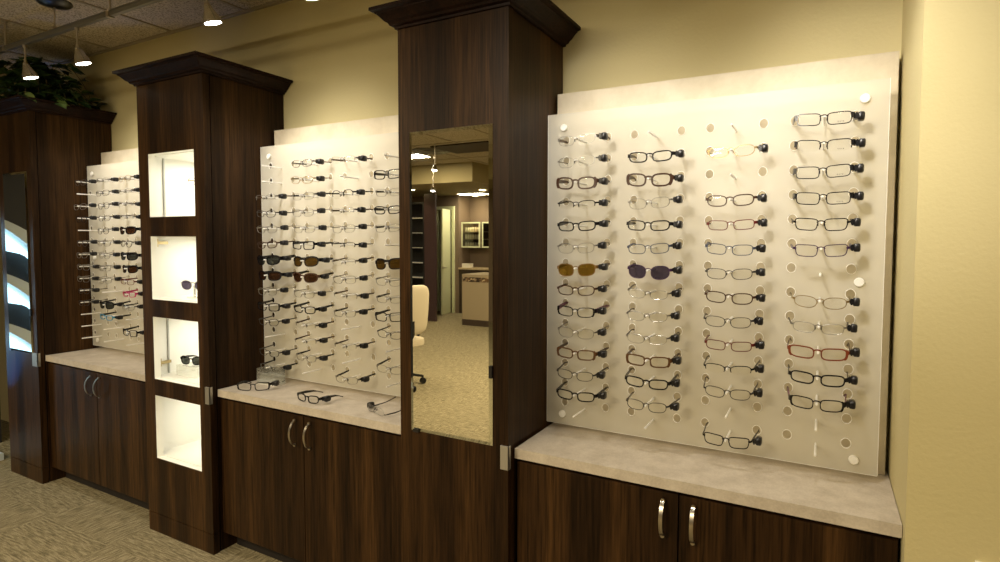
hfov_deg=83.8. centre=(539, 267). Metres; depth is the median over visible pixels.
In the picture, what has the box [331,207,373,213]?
eyeglasses
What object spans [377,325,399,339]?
eyeglasses
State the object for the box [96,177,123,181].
eyeglasses
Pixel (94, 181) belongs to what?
eyeglasses
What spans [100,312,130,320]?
eyeglasses
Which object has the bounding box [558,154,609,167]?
eyeglasses
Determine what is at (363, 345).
eyeglasses
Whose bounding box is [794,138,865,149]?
eyeglasses
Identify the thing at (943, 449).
wall
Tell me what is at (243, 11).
grid
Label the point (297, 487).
base cabinet
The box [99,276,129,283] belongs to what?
eyeglasses
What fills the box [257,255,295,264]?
sunglasses
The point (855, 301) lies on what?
eyeglasses
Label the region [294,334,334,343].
eyeglasses
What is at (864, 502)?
countertop
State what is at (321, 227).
eyeglasses
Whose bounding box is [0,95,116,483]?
column
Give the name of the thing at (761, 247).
eyeglasses
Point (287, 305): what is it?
eyeglasses
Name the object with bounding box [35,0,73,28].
canopy
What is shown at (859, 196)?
eyeglasses
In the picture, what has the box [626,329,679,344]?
eyeglasses
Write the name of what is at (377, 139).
display
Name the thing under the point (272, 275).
sunglasses
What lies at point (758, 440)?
eyeglasses
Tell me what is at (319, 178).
eyeglasses
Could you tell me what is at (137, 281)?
eyeglasses
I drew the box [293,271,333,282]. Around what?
sunglasses
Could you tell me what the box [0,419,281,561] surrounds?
floor
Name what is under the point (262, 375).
block
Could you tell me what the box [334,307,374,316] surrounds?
eyeglasses
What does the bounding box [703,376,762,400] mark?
eyeglasses
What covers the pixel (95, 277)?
eyeglasses
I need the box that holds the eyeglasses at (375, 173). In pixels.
[374,169,398,179]
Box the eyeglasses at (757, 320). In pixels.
[703,313,762,327]
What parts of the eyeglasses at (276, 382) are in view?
frame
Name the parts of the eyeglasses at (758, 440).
frame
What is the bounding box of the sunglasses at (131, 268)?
[122,265,141,272]
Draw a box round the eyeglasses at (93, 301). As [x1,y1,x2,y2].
[79,299,107,305]
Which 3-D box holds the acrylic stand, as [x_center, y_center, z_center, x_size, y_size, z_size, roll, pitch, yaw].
[-1.872,0.128,3.045,0.070,0.066,0.070,2,3,27]
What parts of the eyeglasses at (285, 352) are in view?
frame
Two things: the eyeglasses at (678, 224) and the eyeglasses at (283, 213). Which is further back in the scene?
the eyeglasses at (283, 213)
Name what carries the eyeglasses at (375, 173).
attached to the display at (377, 139)
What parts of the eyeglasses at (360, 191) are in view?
frame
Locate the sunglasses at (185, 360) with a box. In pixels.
[180,355,198,364]
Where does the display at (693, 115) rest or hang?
on the countertop at (864, 502)
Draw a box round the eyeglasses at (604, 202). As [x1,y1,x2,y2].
[558,199,609,206]
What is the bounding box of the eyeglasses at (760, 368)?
[703,355,763,372]
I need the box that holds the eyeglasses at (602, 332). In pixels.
[558,322,608,338]
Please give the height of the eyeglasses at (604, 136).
0.045 m
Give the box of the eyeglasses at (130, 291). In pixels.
[123,289,142,297]
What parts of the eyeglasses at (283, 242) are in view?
frame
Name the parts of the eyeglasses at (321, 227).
frame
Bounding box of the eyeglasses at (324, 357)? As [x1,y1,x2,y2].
[296,349,333,361]
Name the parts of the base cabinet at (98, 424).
door, handle, handle, door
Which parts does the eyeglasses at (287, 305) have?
frame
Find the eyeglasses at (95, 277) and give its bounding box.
[77,275,106,281]
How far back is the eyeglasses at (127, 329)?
3.46 m
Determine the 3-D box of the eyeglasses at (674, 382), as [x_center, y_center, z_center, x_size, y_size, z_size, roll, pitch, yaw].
[0.423,0.404,2.035,0.198,0.044,0.155,2,3,25]
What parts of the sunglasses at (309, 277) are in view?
frame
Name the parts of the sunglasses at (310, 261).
frame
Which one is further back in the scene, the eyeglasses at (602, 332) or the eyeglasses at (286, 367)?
the eyeglasses at (286, 367)
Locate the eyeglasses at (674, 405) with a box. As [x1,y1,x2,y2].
[626,391,679,412]
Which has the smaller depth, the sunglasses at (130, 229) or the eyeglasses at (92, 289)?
the sunglasses at (130, 229)
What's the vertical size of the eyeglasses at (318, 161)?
0.038 m
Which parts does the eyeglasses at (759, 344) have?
frame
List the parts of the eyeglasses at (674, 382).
frame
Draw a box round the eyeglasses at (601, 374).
[557,362,608,381]
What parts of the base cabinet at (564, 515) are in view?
door, handle, handle, door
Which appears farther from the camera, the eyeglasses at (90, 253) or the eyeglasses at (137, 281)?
the eyeglasses at (90, 253)
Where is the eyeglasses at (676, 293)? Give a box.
[627,284,681,299]
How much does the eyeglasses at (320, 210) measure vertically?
0.043 m
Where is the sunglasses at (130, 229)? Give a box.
[120,226,140,234]
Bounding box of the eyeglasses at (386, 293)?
[376,293,395,303]
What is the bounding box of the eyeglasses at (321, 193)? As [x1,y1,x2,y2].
[292,191,331,199]
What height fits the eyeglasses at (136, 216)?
0.042 m
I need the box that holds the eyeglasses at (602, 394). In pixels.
[556,381,608,401]
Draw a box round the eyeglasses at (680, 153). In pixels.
[628,150,684,162]
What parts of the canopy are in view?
feed rod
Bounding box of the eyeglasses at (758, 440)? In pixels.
[702,422,761,448]
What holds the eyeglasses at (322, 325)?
attached to the display at (377, 139)
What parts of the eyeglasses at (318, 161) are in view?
frame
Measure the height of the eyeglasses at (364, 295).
0.036 m
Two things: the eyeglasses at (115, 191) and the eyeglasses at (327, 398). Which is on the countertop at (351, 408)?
the eyeglasses at (327, 398)
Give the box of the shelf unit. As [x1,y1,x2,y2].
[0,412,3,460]
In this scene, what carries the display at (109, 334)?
on the countertop at (128, 364)
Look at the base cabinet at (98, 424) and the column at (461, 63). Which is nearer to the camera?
the column at (461, 63)
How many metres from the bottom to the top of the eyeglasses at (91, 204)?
0.044 m
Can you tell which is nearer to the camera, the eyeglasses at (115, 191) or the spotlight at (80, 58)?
the spotlight at (80, 58)
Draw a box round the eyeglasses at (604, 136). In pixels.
[558,132,609,145]
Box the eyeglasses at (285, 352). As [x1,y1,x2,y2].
[259,344,296,356]
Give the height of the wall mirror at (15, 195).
1.183 m
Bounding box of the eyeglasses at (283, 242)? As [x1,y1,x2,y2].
[257,240,295,248]
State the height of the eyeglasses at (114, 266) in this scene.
0.040 m
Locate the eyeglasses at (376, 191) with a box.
[375,188,397,196]
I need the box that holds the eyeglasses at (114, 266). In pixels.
[99,265,128,270]
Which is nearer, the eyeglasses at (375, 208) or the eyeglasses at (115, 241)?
the eyeglasses at (375, 208)
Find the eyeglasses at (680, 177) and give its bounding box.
[626,173,683,186]
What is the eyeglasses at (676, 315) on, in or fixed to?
attached to the display at (693, 115)
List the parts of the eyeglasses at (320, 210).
frame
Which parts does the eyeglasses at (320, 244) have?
frame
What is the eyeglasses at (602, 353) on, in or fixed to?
on the display at (693, 115)
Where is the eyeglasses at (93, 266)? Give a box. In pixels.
[77,264,105,269]
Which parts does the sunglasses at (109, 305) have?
frame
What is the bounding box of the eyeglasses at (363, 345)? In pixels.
[334,339,374,348]
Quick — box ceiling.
[0,0,275,76]
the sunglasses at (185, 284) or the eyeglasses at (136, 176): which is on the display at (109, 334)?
the eyeglasses at (136, 176)
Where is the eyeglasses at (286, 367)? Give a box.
[260,359,297,371]
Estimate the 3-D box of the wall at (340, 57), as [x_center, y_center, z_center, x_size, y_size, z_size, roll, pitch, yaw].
[-3.431,-0.085,4.269,10.411,2.930,0.150,2,3,27]
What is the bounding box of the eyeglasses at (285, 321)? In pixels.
[259,315,296,325]
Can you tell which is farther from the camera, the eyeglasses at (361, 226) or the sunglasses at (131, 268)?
the sunglasses at (131, 268)
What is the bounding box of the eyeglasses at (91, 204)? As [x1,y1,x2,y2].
[74,203,96,209]
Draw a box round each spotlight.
[22,45,39,79]
[74,27,91,65]
[203,0,222,25]
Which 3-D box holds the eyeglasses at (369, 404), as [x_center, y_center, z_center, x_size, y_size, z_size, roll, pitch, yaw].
[-0.675,0.616,2.482,0.148,0.036,0.188,-3,4,-45]
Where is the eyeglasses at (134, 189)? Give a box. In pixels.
[119,188,138,192]
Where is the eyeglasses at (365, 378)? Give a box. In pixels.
[335,370,375,384]
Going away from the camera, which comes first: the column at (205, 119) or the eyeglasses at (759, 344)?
the eyeglasses at (759, 344)
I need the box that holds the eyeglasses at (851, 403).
[787,386,855,412]
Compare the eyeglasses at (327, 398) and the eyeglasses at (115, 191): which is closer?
the eyeglasses at (327, 398)
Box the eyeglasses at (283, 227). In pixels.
[257,225,294,232]
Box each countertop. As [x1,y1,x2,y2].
[45,347,144,380]
[218,377,400,433]
[515,422,901,537]
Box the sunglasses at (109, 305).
[99,299,130,308]
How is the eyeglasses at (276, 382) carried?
on the countertop at (351, 408)
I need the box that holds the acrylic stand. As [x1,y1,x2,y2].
[188,286,196,297]
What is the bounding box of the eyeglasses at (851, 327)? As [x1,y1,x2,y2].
[788,317,857,334]
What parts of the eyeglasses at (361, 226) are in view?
frame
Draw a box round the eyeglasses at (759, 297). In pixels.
[704,290,765,304]
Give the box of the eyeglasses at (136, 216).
[120,215,139,218]
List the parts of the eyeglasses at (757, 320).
frame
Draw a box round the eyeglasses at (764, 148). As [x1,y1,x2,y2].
[707,144,768,157]
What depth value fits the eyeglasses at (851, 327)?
1.70 m
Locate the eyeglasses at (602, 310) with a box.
[557,301,609,317]
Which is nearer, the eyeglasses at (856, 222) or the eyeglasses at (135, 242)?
the eyeglasses at (856, 222)
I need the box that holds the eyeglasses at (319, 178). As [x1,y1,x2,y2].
[291,176,331,183]
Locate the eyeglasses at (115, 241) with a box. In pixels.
[97,240,128,245]
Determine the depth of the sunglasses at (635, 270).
1.94 m
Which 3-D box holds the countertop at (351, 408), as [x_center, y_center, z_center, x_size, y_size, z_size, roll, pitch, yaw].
[-0.987,0.640,2.729,1.217,0.036,0.428,2,3,27]
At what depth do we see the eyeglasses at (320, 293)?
2.73 m
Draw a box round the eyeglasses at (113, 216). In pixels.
[98,215,127,220]
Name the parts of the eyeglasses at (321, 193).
frame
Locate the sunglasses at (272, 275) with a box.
[259,271,293,280]
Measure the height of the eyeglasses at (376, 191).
0.038 m
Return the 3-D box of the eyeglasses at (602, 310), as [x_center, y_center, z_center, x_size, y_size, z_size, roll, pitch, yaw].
[0.179,0.159,2.141,0.196,0.046,0.154,2,3,28]
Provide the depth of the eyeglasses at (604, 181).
2.05 m
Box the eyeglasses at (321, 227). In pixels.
[294,225,332,232]
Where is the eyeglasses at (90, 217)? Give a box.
[76,216,97,222]
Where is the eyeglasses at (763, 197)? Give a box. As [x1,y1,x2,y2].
[705,194,766,206]
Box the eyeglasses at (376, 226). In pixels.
[375,224,398,232]
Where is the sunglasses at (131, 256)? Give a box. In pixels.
[121,252,140,260]
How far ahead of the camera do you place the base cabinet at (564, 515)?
1.81 m
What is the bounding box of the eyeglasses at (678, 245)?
[627,242,681,253]
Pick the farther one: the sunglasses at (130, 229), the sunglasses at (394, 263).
the sunglasses at (130, 229)
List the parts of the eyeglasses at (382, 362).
frame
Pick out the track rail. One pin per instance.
(111, 13)
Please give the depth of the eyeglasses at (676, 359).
1.96 m
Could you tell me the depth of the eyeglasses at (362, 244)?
2.59 m
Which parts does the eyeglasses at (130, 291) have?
frame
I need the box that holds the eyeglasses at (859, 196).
[792,191,863,204]
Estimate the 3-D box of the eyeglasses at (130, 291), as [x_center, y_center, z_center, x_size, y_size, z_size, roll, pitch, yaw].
[-2.512,0.160,3.521,0.196,0.042,0.154,2,3,29]
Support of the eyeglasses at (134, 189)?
attached to the display at (109, 334)
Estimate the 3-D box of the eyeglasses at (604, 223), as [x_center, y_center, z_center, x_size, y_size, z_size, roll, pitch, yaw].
[0.183,-0.160,2.121,0.199,0.044,0.155,2,3,29]
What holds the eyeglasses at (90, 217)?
attached to the display at (109, 334)
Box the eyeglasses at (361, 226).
[332,224,373,232]
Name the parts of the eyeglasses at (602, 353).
frame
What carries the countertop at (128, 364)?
on the base cabinet at (98, 424)
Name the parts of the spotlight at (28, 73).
stem, bulb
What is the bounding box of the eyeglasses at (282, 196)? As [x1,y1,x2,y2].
[256,194,291,199]
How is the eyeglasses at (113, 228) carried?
attached to the display at (109, 334)
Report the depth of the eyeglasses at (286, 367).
2.88 m
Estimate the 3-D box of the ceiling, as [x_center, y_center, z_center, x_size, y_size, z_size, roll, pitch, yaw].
[-4.682,-1.325,-1.555,13.400,0.100,11.550,2,3,27]
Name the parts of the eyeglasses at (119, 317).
frame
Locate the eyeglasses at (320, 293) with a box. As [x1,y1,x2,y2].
[294,289,332,297]
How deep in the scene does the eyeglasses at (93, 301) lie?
3.69 m
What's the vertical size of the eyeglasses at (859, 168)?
0.042 m
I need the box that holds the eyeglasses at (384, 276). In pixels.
[375,276,399,286]
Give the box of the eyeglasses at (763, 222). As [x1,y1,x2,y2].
[706,219,767,229]
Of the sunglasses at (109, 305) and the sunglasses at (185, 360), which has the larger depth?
the sunglasses at (109, 305)
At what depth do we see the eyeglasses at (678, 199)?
1.92 m
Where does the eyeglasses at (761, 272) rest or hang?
attached to the display at (693, 115)
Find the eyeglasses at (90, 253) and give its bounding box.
[77,252,103,257]
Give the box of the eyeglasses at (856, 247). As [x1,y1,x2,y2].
[790,243,860,256]
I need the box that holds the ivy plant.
[0,56,106,109]
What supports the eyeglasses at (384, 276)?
attached to the display at (377, 139)
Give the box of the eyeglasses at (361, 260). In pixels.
[332,257,373,264]
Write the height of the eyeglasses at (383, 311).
0.048 m
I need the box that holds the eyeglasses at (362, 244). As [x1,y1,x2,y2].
[331,242,372,247]
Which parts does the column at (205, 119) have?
panel, crown moulding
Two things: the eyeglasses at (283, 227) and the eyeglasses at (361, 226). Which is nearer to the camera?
the eyeglasses at (361, 226)
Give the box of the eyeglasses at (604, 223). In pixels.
[557,220,610,231]
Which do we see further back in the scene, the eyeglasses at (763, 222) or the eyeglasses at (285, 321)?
the eyeglasses at (285, 321)
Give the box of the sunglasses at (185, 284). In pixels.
[181,280,196,289]
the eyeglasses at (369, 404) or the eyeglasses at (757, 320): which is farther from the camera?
the eyeglasses at (369, 404)
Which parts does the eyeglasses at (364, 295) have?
frame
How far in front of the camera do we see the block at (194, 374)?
3.08 m
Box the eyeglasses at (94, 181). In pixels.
[75,179,96,185]
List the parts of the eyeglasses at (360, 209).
frame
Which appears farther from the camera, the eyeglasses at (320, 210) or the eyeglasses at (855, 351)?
the eyeglasses at (320, 210)
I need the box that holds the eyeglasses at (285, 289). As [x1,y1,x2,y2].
[258,286,295,295]
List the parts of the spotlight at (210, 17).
bulb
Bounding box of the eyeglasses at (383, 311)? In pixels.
[375,309,399,321]
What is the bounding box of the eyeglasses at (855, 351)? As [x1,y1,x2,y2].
[787,338,859,360]
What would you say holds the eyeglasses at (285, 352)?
attached to the display at (377, 139)
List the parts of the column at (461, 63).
panel, crown moulding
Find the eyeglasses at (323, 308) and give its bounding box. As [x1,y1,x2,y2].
[294,302,333,313]
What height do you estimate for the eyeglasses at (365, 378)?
0.038 m
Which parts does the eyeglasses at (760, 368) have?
frame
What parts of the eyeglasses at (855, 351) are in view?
frame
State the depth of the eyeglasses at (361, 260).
2.60 m
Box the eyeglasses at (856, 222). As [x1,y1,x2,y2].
[791,218,860,230]
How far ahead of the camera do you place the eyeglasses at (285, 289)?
2.85 m
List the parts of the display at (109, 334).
panel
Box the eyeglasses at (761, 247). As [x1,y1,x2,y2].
[705,242,765,255]
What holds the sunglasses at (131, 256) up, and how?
attached to the display at (109, 334)
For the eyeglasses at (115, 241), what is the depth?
3.55 m
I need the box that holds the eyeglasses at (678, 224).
[626,220,682,230]
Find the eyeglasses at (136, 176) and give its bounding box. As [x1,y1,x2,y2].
[118,174,138,181]
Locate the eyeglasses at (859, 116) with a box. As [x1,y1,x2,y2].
[792,111,864,125]
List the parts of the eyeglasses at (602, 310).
frame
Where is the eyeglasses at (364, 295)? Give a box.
[334,290,374,298]
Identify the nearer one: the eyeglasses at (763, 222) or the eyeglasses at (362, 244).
the eyeglasses at (763, 222)
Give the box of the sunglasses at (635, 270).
[627,263,682,279]
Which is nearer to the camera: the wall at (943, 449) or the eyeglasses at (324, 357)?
the wall at (943, 449)
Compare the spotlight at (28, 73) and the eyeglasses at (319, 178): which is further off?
the spotlight at (28, 73)
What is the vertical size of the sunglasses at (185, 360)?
0.049 m
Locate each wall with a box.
[0,0,902,468]
[887,0,999,561]
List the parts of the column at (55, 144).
panel, crown moulding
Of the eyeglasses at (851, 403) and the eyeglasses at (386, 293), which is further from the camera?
the eyeglasses at (386, 293)
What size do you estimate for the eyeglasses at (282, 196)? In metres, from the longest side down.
0.195 x 0.154 x 0.036 m
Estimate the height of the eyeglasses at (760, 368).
0.034 m
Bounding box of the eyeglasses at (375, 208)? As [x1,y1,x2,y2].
[374,205,398,214]
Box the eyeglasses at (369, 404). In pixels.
[367,397,400,415]
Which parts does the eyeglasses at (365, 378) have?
frame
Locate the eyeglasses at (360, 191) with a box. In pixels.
[332,189,373,196]
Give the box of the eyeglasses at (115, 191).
[96,189,119,195]
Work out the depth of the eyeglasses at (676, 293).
1.93 m
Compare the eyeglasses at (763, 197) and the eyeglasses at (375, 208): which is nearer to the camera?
the eyeglasses at (763, 197)
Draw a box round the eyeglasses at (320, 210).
[292,208,331,216]
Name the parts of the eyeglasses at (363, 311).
frame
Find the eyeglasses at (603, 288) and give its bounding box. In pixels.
[557,284,608,295]
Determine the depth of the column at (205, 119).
2.92 m
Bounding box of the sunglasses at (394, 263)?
[375,258,399,269]
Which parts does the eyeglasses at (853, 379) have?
frame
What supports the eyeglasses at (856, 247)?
attached to the display at (693, 115)
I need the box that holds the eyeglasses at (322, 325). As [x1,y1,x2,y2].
[296,318,333,327]
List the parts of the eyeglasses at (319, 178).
frame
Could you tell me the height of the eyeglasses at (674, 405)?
0.037 m
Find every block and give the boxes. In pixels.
[177,370,198,377]
[257,366,285,385]
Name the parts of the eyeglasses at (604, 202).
frame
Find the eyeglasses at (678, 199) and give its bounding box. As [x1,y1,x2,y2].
[628,196,682,208]
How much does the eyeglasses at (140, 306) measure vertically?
0.041 m
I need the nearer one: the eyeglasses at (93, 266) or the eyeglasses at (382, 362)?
the eyeglasses at (382, 362)
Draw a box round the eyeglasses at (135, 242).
[121,240,140,246]
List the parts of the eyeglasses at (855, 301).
frame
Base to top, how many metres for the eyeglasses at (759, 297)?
0.042 m
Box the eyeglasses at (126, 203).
[118,202,139,205]
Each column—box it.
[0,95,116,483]
[112,51,292,554]
[368,0,580,561]
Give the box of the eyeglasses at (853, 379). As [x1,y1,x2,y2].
[788,364,857,387]
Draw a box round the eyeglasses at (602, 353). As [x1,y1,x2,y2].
[557,342,608,360]
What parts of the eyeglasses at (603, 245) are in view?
frame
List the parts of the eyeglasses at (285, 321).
frame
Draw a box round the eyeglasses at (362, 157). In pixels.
[331,155,372,161]
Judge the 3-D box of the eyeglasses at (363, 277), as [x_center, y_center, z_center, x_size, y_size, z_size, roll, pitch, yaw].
[-0.876,0.051,2.677,0.196,0.043,0.154,2,3,27]
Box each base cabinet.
[48,362,148,509]
[221,398,401,561]
[517,459,898,561]
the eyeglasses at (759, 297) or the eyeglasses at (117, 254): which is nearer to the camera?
the eyeglasses at (759, 297)
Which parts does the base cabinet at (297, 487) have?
door, handle, handle, door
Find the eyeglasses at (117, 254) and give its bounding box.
[99,252,126,258]
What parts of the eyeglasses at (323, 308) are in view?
frame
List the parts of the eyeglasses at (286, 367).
frame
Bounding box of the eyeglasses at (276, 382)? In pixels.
[237,380,279,390]
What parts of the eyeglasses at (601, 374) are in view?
frame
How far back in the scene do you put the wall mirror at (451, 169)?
2.07 m
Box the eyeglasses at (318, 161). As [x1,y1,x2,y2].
[292,159,331,167]
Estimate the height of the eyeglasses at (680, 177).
0.051 m
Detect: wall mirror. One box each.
[3,171,33,353]
[409,123,492,445]
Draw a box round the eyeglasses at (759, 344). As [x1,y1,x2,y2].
[704,335,764,351]
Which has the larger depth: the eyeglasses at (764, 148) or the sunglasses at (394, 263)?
the sunglasses at (394, 263)
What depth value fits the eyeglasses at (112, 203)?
3.54 m
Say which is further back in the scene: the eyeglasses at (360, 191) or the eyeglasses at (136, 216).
the eyeglasses at (136, 216)
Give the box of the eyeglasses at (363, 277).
[333,274,374,283]
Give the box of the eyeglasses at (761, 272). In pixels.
[705,268,765,279]
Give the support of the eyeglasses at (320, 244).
attached to the display at (377, 139)
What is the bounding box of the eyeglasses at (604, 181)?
[556,176,609,189]
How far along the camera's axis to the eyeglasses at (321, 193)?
2.71 m
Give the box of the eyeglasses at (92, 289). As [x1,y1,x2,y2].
[79,288,107,293]
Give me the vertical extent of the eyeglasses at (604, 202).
0.037 m
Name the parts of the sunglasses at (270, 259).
frame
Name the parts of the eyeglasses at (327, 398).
frame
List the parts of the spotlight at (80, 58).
stem, bulb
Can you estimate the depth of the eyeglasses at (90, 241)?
3.67 m
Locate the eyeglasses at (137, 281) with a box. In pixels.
[121,278,141,284]
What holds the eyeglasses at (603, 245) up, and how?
on the display at (693, 115)
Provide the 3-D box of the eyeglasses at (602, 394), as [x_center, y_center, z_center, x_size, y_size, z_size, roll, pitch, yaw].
[0.179,0.478,2.156,0.198,0.038,0.154,2,4,27]
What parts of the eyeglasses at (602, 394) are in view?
frame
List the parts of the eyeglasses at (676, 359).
frame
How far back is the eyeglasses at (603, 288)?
2.06 m
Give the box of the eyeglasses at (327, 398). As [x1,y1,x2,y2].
[297,390,342,403]
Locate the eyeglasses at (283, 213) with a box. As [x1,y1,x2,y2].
[257,210,294,216]
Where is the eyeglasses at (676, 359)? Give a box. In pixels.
[626,348,681,367]
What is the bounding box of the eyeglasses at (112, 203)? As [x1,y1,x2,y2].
[98,202,127,209]
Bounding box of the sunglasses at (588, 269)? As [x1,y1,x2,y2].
[557,263,609,275]
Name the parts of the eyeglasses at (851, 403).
frame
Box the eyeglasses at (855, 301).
[790,292,859,309]
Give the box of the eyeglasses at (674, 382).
[625,368,679,389]
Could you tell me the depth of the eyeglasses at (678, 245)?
1.93 m
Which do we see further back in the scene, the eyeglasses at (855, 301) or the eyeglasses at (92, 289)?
the eyeglasses at (92, 289)
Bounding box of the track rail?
[0,0,162,53]
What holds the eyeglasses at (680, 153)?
attached to the display at (693, 115)
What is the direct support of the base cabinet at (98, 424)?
on the floor
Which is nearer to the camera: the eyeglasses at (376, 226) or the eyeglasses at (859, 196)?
the eyeglasses at (859, 196)
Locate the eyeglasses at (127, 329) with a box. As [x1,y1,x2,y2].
[123,326,143,336]
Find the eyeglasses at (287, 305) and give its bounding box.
[258,300,296,310]
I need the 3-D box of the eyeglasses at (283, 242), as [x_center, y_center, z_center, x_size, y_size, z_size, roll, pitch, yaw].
[-1.356,-0.123,2.914,0.197,0.044,0.154,2,3,27]
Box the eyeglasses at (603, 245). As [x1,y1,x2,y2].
[557,242,609,253]
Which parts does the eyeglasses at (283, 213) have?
frame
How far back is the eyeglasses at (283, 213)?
2.83 m
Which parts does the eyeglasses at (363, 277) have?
frame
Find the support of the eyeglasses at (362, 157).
attached to the display at (377, 139)
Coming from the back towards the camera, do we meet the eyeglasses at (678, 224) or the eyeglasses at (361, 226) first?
the eyeglasses at (361, 226)
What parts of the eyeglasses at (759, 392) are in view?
frame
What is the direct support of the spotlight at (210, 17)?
attached to the track rail
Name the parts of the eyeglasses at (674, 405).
frame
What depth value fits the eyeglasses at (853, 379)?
1.71 m
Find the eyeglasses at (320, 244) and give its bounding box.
[293,241,331,249]
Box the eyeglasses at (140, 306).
[122,303,142,310]
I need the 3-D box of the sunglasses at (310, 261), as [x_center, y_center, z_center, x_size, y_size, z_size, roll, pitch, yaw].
[-1.115,-0.034,2.794,0.210,0.053,0.154,2,3,26]
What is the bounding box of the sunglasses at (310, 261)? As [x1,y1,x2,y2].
[294,256,332,266]
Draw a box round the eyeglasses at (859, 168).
[792,163,863,178]
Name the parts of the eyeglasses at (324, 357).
frame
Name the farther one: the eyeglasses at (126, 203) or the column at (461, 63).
the eyeglasses at (126, 203)
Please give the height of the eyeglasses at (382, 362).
0.042 m
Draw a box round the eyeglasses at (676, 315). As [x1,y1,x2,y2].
[626,308,679,321]
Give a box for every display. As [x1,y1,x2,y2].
[76,148,143,353]
[260,115,400,396]
[547,51,898,475]
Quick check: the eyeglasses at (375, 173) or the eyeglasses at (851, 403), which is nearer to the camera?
the eyeglasses at (851, 403)
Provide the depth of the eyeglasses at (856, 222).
1.69 m
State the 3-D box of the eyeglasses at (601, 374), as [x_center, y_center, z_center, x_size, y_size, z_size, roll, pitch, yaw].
[0.175,0.399,2.152,0.195,0.038,0.154,3,5,27]
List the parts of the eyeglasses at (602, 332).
frame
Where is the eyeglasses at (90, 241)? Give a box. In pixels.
[77,240,105,246]
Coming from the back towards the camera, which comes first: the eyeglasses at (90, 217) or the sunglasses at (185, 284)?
the eyeglasses at (90, 217)
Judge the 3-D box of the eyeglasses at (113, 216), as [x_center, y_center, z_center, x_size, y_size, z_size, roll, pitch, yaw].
[-2.741,-0.320,3.617,0.195,0.038,0.154,1,2,28]
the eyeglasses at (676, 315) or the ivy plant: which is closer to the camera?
the eyeglasses at (676, 315)
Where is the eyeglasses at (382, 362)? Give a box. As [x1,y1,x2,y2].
[376,358,399,374]
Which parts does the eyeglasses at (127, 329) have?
frame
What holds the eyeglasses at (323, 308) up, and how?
attached to the display at (377, 139)
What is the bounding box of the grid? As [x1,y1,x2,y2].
[0,0,291,74]
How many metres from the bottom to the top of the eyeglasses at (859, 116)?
0.042 m
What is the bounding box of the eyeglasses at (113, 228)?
[98,227,119,233]
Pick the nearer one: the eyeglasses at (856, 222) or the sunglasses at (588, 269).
the eyeglasses at (856, 222)

